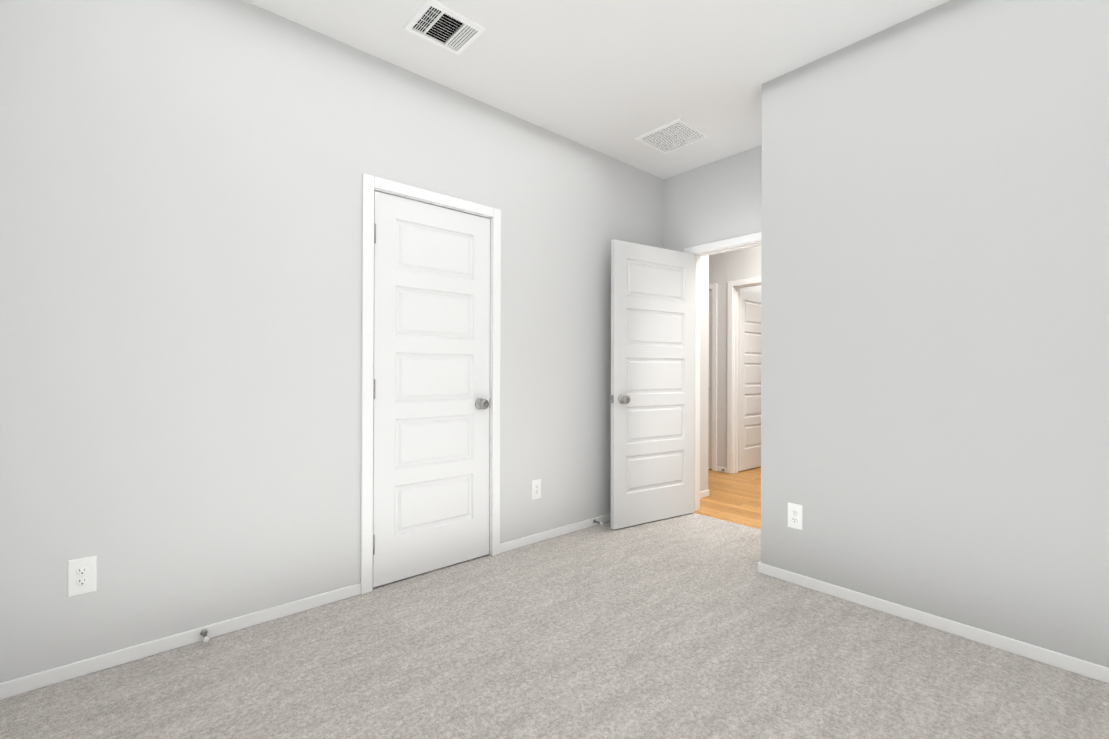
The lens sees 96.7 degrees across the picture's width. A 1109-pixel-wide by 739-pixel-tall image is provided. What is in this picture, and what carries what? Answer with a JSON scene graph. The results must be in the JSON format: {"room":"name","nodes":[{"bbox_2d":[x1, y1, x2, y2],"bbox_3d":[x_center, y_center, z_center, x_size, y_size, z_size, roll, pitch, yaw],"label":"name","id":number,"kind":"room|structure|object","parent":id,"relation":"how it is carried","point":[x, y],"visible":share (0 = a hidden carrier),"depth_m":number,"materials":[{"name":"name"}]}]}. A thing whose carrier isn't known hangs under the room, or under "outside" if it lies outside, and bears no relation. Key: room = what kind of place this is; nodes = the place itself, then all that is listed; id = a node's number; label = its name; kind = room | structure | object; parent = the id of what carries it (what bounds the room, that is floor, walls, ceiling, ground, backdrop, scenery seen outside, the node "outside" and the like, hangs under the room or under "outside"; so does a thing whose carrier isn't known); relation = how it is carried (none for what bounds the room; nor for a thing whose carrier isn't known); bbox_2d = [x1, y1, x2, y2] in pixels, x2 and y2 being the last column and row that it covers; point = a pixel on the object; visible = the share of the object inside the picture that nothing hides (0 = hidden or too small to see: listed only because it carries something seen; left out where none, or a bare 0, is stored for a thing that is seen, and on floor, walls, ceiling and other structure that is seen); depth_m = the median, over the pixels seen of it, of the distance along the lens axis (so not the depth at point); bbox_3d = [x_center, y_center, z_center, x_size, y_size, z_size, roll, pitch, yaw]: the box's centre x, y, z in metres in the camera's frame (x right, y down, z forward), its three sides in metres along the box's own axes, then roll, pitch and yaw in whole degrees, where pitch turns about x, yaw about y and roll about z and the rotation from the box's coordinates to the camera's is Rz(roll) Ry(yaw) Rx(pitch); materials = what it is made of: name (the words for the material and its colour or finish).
{"room":"empty bedroom","nodes":[
{"label":"empty bedroom","id":0,"kind":"room"},
{"bbox_2d":[0,0,663,682],"bbox_3d":[-0.545,-0.236,2.932,4.006,2.726,0.120,0,0,-41],"label":"wall","id":1,"kind":"structure","parent":0,"point":[180,316],"depth_m":2.09,"materials":[{"name":"white paint"}]},
{"bbox_2d":[67,555,96,596],"bbox_3d":[-1.729,0.757,1.807,0.078,0.132,0.008,0,0,-41],"label":"electrical outlet","id":2,"kind":"object","parent":1,"relation":"attached to","point":[81,575],"visible":1,"depth_m":1.80,"materials":[{"name":"white plastic"}]},
{"bbox_2d":[0,583,360,699],"bbox_3d":[-1.432,1.094,2.062,1.234,0.056,0.016,0,0,-41],"label":"baseboard","id":3,"kind":"structure","parent":1,"relation":"attached to","point":[24,684],"depth_m":1.95,"materials":[{"name":"white wood"}]},
{"bbox_2d":[200,629,208,641],"bbox_3d":[-1.424,1.088,2.012,0.025,0.025,0.079,0,0,-41],"label":"door stop","id":4,"kind":"object","parent":3,"relation":"attached to","point":[204,632],"visible":0.98,"depth_m":2.01,"materials":[{"name":"grey metal"}]},
{"bbox_2d":[361,173,500,593],"bbox_3d":[-0.690,0.072,2.794,0.840,2.107,0.136,0,0,-41],"label":"trim","id":5,"kind":"structure","parent":1,"relation":"attached to","point":[371,184],"depth_m":2.54,"materials":[{"name":"white wood"}]},
{"bbox_2d":[373,191,489,586],"bbox_3d":[-0.649,0.101,2.743,0.720,2.029,0.104,0,0,-41],"label":"closet door","id":6,"kind":"structure","parent":1,"relation":"in","point":[431,390],"depth_m":2.73,"materials":[{"name":"white painted wood"},{"name":"satin nickel"}]},
{"bbox_2d":[531,478,540,499],"bbox_3d":[-0.117,0.783,3.223,0.078,0.132,0.008,0,0,-41],"label":"electrical outlet","id":7,"kind":"object","parent":1,"relation":"attached to","point":[535,488],"visible":1,"depth_m":3.22,"materials":[{"name":"white plastic"}]},
{"bbox_2d":[500,513,610,552],"bbox_3d":[0.286,1.103,3.573,1.662,0.056,0.016,0,0,-41],"label":"baseboard","id":8,"kind":"structure","parent":1,"relation":"attached to","point":[510,545],"depth_m":3.30,"materials":[{"name":"white wood"}]},
{"bbox_2d":[0,513,1108,738],"bbox_3d":[0.457,1.177,1.697,3.890,0.100,4.619,0,0,-41],"label":"floor carpet","id":9,"kind":"object","parent":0,"point":[692,625],"visible":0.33,"depth_m":1.85,"materials":[{"name":"grey carpet"}]},
{"bbox_2d":[244,0,949,178],"bbox_3d":[1.534,-1.643,3.090,7.326,0.100,5.490,0,0,-41],"label":"ceiling","id":10,"kind":"structure","parent":0,"point":[614,79],"depth_m":2.50,"materials":[{"name":"white paint"}]},
{"bbox_2d":[403,0,485,54],"bbox_3d":[-0.514,-1.593,2.308,0.298,0.015,0.250,0,0,-41],"label":"ceiling vent","id":11,"kind":"object","parent":10,"relation":"in","point":[442,26],"visible":1,"depth_m":2.30,"materials":[{"name":"white metal"}]},
{"bbox_2d":[635,118,709,153],"bbox_3d":[0.806,-1.589,3.375,0.347,0.011,0.367,0,0,-41],"label":"ceiling vent","id":12,"kind":"object","parent":10,"relation":"in","point":[678,133],"visible":1,"depth_m":3.36,"materials":[{"name":"white metal"}]},
{"bbox_2d":[700,257,701,491],"bbox_3d":[1.136,-0.228,4.304,0.330,2.726,0.120,0,0,-41],"label":"door frame","id":13,"kind":"structure","parent":0,"point":[701,257],"depth_m":4.36,"materials":[{"name":"white paint"}]},
{"bbox_2d":[700,489,708,497],"bbox_3d":[1.214,1.107,4.286,0.434,0.056,0.020,0,0,-41],"label":"baseboard","id":14,"kind":"structure","parent":13,"relation":"attached to","point":[705,493],"depth_m":4.38,"materials":[{"name":"white wood"}]},
{"bbox_2d":[701,256,708,491],"bbox_3d":[0.806,-0.227,5.020,0.120,2.726,1.630,0,0,-41],"label":"wall","id":15,"kind":"structure","parent":0,"point":[704,326],"depth_m":4.41,"materials":[{"name":"white paint"}]},
{"bbox_2d":[663,145,761,251],"bbox_3d":[1.349,-0.229,3.721,0.120,2.726,1.196,0,0,-41],"label":"wall","id":16,"kind":"structure","parent":0,"point":[719,200],"depth_m":3.78,"materials":[{"name":"white paint"}]},
{"bbox_2d":[610,239,694,529],"bbox_3d":[0.752,0.106,3.686,0.817,2.032,0.172,0,0,-32],"label":"entry door","id":17,"kind":"structure","parent":16,"relation":"in","point":[652,398],"depth_m":3.65,"materials":[{"name":"white painted wood"},{"name":"satin nickel"}]},
{"bbox_2d":[684,232,760,510],"bbox_3d":[1.405,0.081,3.655,0.152,2.107,0.946,0,0,-41],"label":"door frame","id":18,"kind":"structure","parent":16,"relation":"attached to","point":[731,244],"depth_m":3.94,"materials":[{"name":"white wood"}]},
{"bbox_2d":[693,466,760,528],"bbox_3d":[2.986,1.192,4.367,3.436,0.098,5.490,0,0,-41],"label":"floor","id":19,"kind":"structure","parent":0,"point":[735,498],"depth_m":4.36,"materials":[{"name":"brown wood"}]},
{"bbox_2d":[709,246,760,467],"bbox_3d":[2.959,-0.222,4.343,0.120,2.726,5.250,0,0,-41],"label":"wall","id":20,"kind":"structure","parent":0,"point":[725,268],"depth_m":5.48,"materials":[{"name":"white paint"}]},
{"bbox_2d":[708,290,711,468],"bbox_3d":[1.548,0.114,5.886,0.172,2.032,0.763,0,0,-41],"label":"hall door","id":21,"kind":"structure","parent":20,"relation":"in","point":[710,394],"depth_m":5.61,"materials":[{"name":"white wood"}]},
{"bbox_2d":[709,277,760,473],"bbox_3d":[1.926,0.087,5.504,0.136,2.107,1.966,0,0,-41],"label":"trim","id":22,"kind":"structure","parent":20,"relation":"attached to","point":[732,372],"depth_m":5.42,"materials":[{"name":"white wood"}]},
{"bbox_2d":[738,288,760,470],"bbox_3d":[2.353,0.116,5.745,0.815,2.032,0.172,0,0,-39],"label":"hall door","id":23,"kind":"structure","parent":20,"relation":"in","point":[749,445],"depth_m":5.62,"materials":[{"name":"white painted wood"}]},
{"bbox_2d":[740,285,760,292],"bbox_3d":[2.510,-0.219,6.149,1.590,2.726,0.080,0,0,-41],"label":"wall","id":24,"kind":"structure","parent":0,"point":[756,288],"depth_m":6.02,"materials":[{"name":"white paint"}]},
{"bbox_2d":[761,0,1108,667],"bbox_3d":[2.344,-0.230,2.040,0.845,2.726,2.643,0,0,-41],"label":"wall","id":25,"kind":"structure","parent":0,"point":[935,322],"depth_m":2.13,"materials":[{"name":"grey paint"}]},
{"bbox_2d":[788,502,802,529],"bbox_3d":[1.271,0.776,2.609,0.008,0.132,0.078,0,0,-41],"label":"electrical outlet","id":26,"kind":"object","parent":25,"relation":"attached to","point":[795,516],"visible":1,"depth_m":2.60,"materials":[{"name":"white plastic"}]},
{"bbox_2d":[758,561,1108,683],"bbox_3d":[1.968,1.104,1.811,0.020,0.056,2.515,0,0,-41],"label":"baseboard","id":27,"kind":"structure","parent":25,"relation":"attached to","point":[1072,664],"depth_m":2.11,"materials":[{"name":"white wood"}]}
]}

